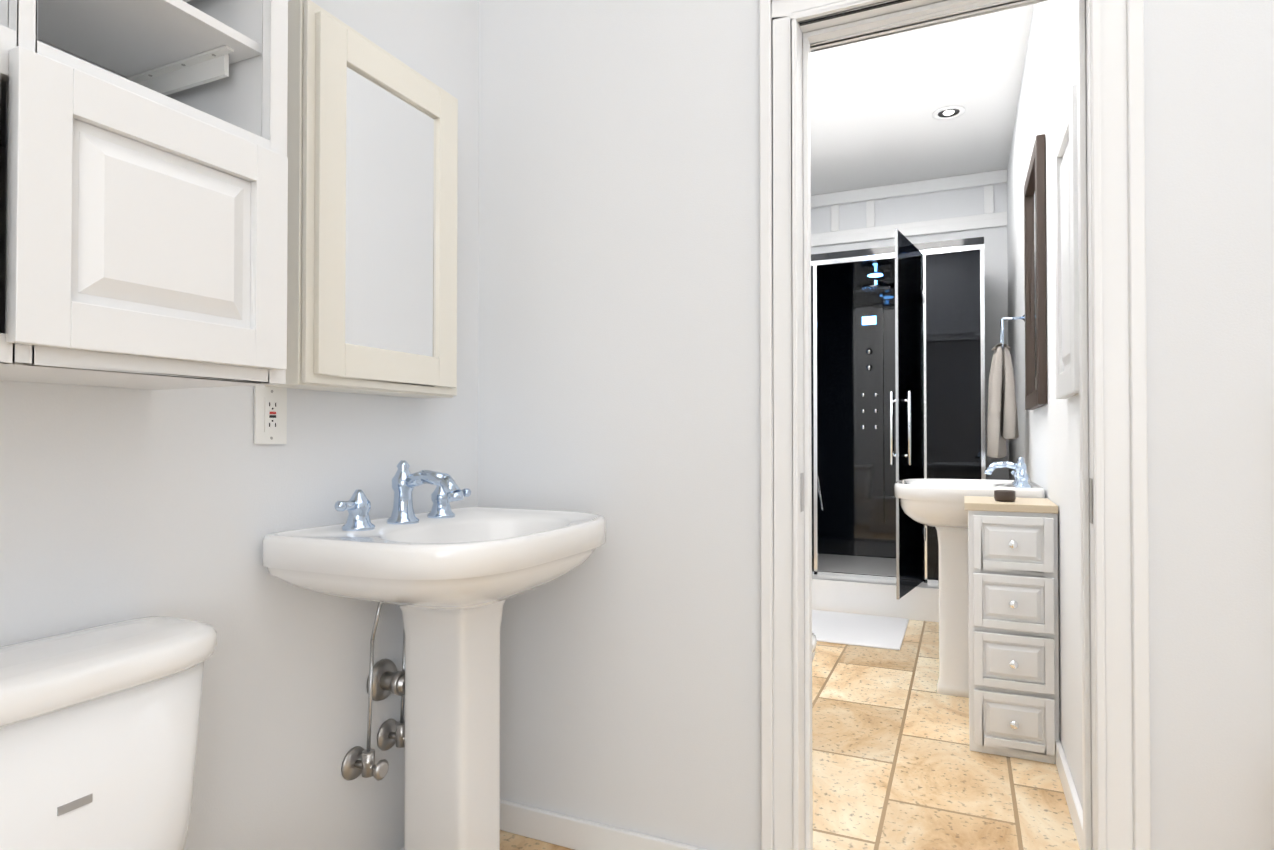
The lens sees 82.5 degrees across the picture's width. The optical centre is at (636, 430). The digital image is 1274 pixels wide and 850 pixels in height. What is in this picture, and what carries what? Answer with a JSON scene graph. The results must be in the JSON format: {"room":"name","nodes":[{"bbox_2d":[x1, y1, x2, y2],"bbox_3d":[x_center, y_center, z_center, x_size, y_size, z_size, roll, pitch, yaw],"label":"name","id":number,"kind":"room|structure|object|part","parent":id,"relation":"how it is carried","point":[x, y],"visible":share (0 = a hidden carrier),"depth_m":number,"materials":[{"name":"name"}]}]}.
{"room":"bathroom","nodes":[
{"label":"bathroom","id":0,"kind":"room"},
{"bbox_2d":[0,0,478,849],"bbox_3d":[-0.442,-0.378,2.216,0.120,2.950,7.940,0,-1,24],"label":"wall","id":1,"kind":"structure","parent":0,"point":[118,504],"depth_m":1.40,"materials":[{"name":"white paint"}]},
{"bbox_2d":[0,0,91,382],"bbox_3d":[-0.883,-0.729,0.682,0.332,1.310,0.456,0,-1,24],"label":"upper cabinet","id":2,"kind":"object","parent":1,"relation":"attached to","point":[46,45],"depth_m":0.80,"materials":[{"name":"white paint"}]},
{"bbox_2d":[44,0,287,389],"bbox_3d":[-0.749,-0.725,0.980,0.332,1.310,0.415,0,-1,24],"label":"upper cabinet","id":3,"kind":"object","parent":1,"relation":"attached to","point":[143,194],"depth_m":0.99,"materials":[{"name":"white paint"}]},
{"bbox_2d":[254,385,286,443],"bbox_3d":[-0.720,-0.030,1.431,0.009,0.115,0.070,0,-1,24],"label":"outlet","id":4,"kind":"object","parent":1,"relation":"attached to","point":[270,415],"visible":0.98,"depth_m":1.43,"materials":[{"name":"white plastic"}]},
{"bbox_2d":[265,0,457,397],"bbox_3d":[-0.579,-0.455,1.607,0.124,0.743,0.460,0,-1,24],"label":"mirrored medicine cabinet","id":5,"kind":"object","parent":1,"relation":"attached to","point":[372,142],"visible":1,"depth_m":1.51,"materials":[{"name":"white paint"}]},
{"bbox_2d":[500,620,1079,849],"bbox_3d":[0.845,1.119,1.618,3.300,0.060,8.100,0,-1,24],"label":"floor","id":6,"kind":"structure","parent":0,"point":[897,764],"depth_m":2.33,"materials":[{"name":"tile"}]},
{"bbox_2d":[0,616,216,849],"bbox_3d":[-0.575,0.688,0.861,0.729,0.783,0.455,0,-1,24],"label":"toilet","id":7,"kind":"object","parent":6,"relation":"on","point":[99,725],"visible":0.98,"depth_m":0.97,"materials":[{"name":"white ceramic"}]},
{"bbox_2d":[262,460,605,849],"bbox_3d":[-0.373,0.579,1.597,0.498,1.020,0.670,0,-1,24],"label":"pedestal sink","id":8,"kind":"object","parent":6,"relation":"on","point":[445,577],"visible":1,"depth_m":1.59,"materials":[{"name":"white ceramic"}]},
{"bbox_2d":[335,460,470,530],"bbox_3d":[-0.480,0.142,1.651,0.203,0.144,0.433,0,-1,24],"label":"faucet","id":9,"kind":"object","parent":8,"relation":"on","point":[403,517],"depth_m":1.65,"materials":[{"name":"silver metal"}]},
{"bbox_2d":[812,633,816,661],"bbox_3d":[0.258,0.710,2.552,0.729,0.783,0.524,0,-1,24],"label":"toilet","id":10,"kind":"object","parent":6,"relation":"on","point":[814,642],"depth_m":2.40,"materials":[{"name":"white ceramic"}]},
{"bbox_2d":[812,610,908,649],"bbox_3d":[1.170,1.114,4.109,0.650,0.013,0.670,0,-1,24],"label":"bath mat","id":11,"kind":"object","parent":6,"relation":"on","point":[882,632],"visible":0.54,"depth_m":4.03,"materials":[{"name":"white fabric"}]},
{"bbox_2d":[811,229,985,621],"bbox_3d":[1.510,-0.009,4.703,1.344,2.275,1.545,0,-1,24],"label":"shower stall","id":12,"kind":"object","parent":6,"relation":"on","point":[898,361],"visible":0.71,"depth_m":4.49,"materials":[{"name":"black glass"}]},
{"bbox_3d":[1.563,-0.085,4.188,0.157,1.995,0.647,0,-1,24],"label":"glass door","id":13,"kind":"part","parent":12,"relation":"part of","materials":[{"name":"black glass"}]},
{"bbox_2d":[894,457,1044,697],"bbox_3d":[1.399,0.611,3.097,0.558,0.995,0.600,0,-1,24],"label":"pedestal sink","id":14,"kind":"object","parent":6,"relation":"on","point":[938,504],"visible":0.71,"depth_m":3.03,"materials":[{"name":"white ceramic"}]},
{"bbox_2d":[984,457,1030,487],"bbox_3d":[1.544,0.172,3.037,0.168,0.119,0.355,0,-1,24],"label":"faucet","id":15,"kind":"object","parent":14,"relation":"on","point":[1021,477],"depth_m":3.02,"materials":[{"name":"silver metal"}]},
{"bbox_2d":[964,496,1059,763],"bbox_3d":[1.312,0.676,2.566,0.281,0.851,0.368,0,-1,24],"label":"base cabinet","id":16,"kind":"object","parent":6,"relation":"on","point":[1013,616],"visible":1,"depth_m":2.43,"materials":[{"name":"white paint"}]},
{"bbox_2d":[994,490,1015,501],"bbox_3d":[1.294,0.231,2.557,0.068,0.037,0.067,0,-1,24],"label":"jar","id":17,"kind":"object","parent":16,"relation":"on","point":[1005,495],"visible":1,"depth_m":2.53,"materials":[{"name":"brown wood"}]},
{"bbox_2d":[478,0,1273,849],"bbox_3d":[0.908,-0.387,1.510,2.920,2.950,0.120,0,-1,24],"label":"wall","id":18,"kind":"structure","parent":0,"point":[618,332],"depth_m":1.78,"materials":[{"name":"white paint"}]},
{"bbox_2d":[500,799,706,849],"bbox_3d":[-0.069,1.053,1.859,0.778,0.078,0.020,0,-1,24],"label":"baseboard","id":19,"kind":"structure","parent":18,"relation":"attached to","point":[570,832],"depth_m":1.89,"materials":[{"name":"white paint"}]},
{"bbox_2d":[760,0,1150,849],"bbox_3d":[0.663,0.028,1.615,0.755,2.129,0.168,0,-1,24],"label":"door frame","id":20,"kind":"structure","parent":18,"relation":"attached to","point":[1114,442],"depth_m":1.49,"materials":[{"name":"white paint"}]},
{"bbox_2d":[811,184,1008,479],"bbox_3d":[1.917,-0.336,5.442,1.535,2.950,0.120,0,-1,24],"label":"wall","id":21,"kind":"structure","parent":0,"point":[938,205],"depth_m":5.21,"materials":[{"name":"white paint"}]},
{"bbox_2d":[811,169,1006,246],"bbox_3d":[1.884,-1.617,5.385,1.535,0.389,0.048,0,-1,24],"label":"trim","id":22,"kind":"structure","parent":21,"relation":"attached to","point":[989,217],"depth_m":5.32,"materials":[{"name":"white paint"}]},
{"bbox_2d":[810,4,1033,195],"bbox_3d":[0.890,-1.901,1.637,3.040,0.080,7.940,0,-1,24],"label":"ceiling","id":23,"kind":"structure","parent":0,"point":[875,103],"depth_m":4.06,"materials":[{"name":"white paint"}]},
{"bbox_2d":[932,106,964,119],"bbox_3d":[1.793,-1.822,4.179,0.176,0.009,0.176,0,-1,24],"label":"recessed light","id":24,"kind":"object","parent":23,"relation":"in","point":[948,112],"visible":1,"depth_m":4.18,"materials":[{"name":"white paint"}]},
{"bbox_2d":[1007,0,1082,809],"bbox_3d":[1.876,-0.364,3.333,0.120,2.950,4.000,0,-1,24],"label":"wall","id":25,"kind":"structure","parent":0,"point":[1045,445],"depth_m":2.54,"materials":[{"name":"white paint"}]},
{"bbox_2d":[987,314,1024,457],"bbox_3d":[1.811,-0.218,3.561,0.182,0.705,0.264,0,-1,24],"label":"towel ring","id":26,"kind":"object","parent":25,"relation":"attached to","point":[1002,423],"visible":0.96,"depth_m":3.49,"materials":[{"name":"grey fabric"}]},
{"bbox_2d":[1024,134,1046,409],"bbox_3d":[1.639,-0.598,2.994,0.033,1.014,0.620,0,-1,24],"label":"mirror","id":27,"kind":"object","parent":25,"relation":"attached to","point":[1035,290],"visible":0.98,"depth_m":2.77,"materials":[{"name":"brown wood"}]},
{"bbox_2d":[1054,84,1079,398],"bbox_3d":[1.201,-0.486,2.016,0.031,0.785,0.400,0,-1,24],"label":"medicine cabinet","id":28,"kind":"object","parent":25,"relation":"attached to","point":[1066,258],"visible":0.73,"depth_m":1.98,"materials":[{"name":"white paint"}]},
{"bbox_2d":[1055,741,1082,849],"bbox_3d":[1.789,1.072,3.288,0.016,0.078,3.880,0,-1,24],"label":"baseboard","id":29,"kind":"structure","parent":25,"relation":"attached to","point":[1072,799],"depth_m":2.07,"materials":[{"name":"white paint"}]}
]}

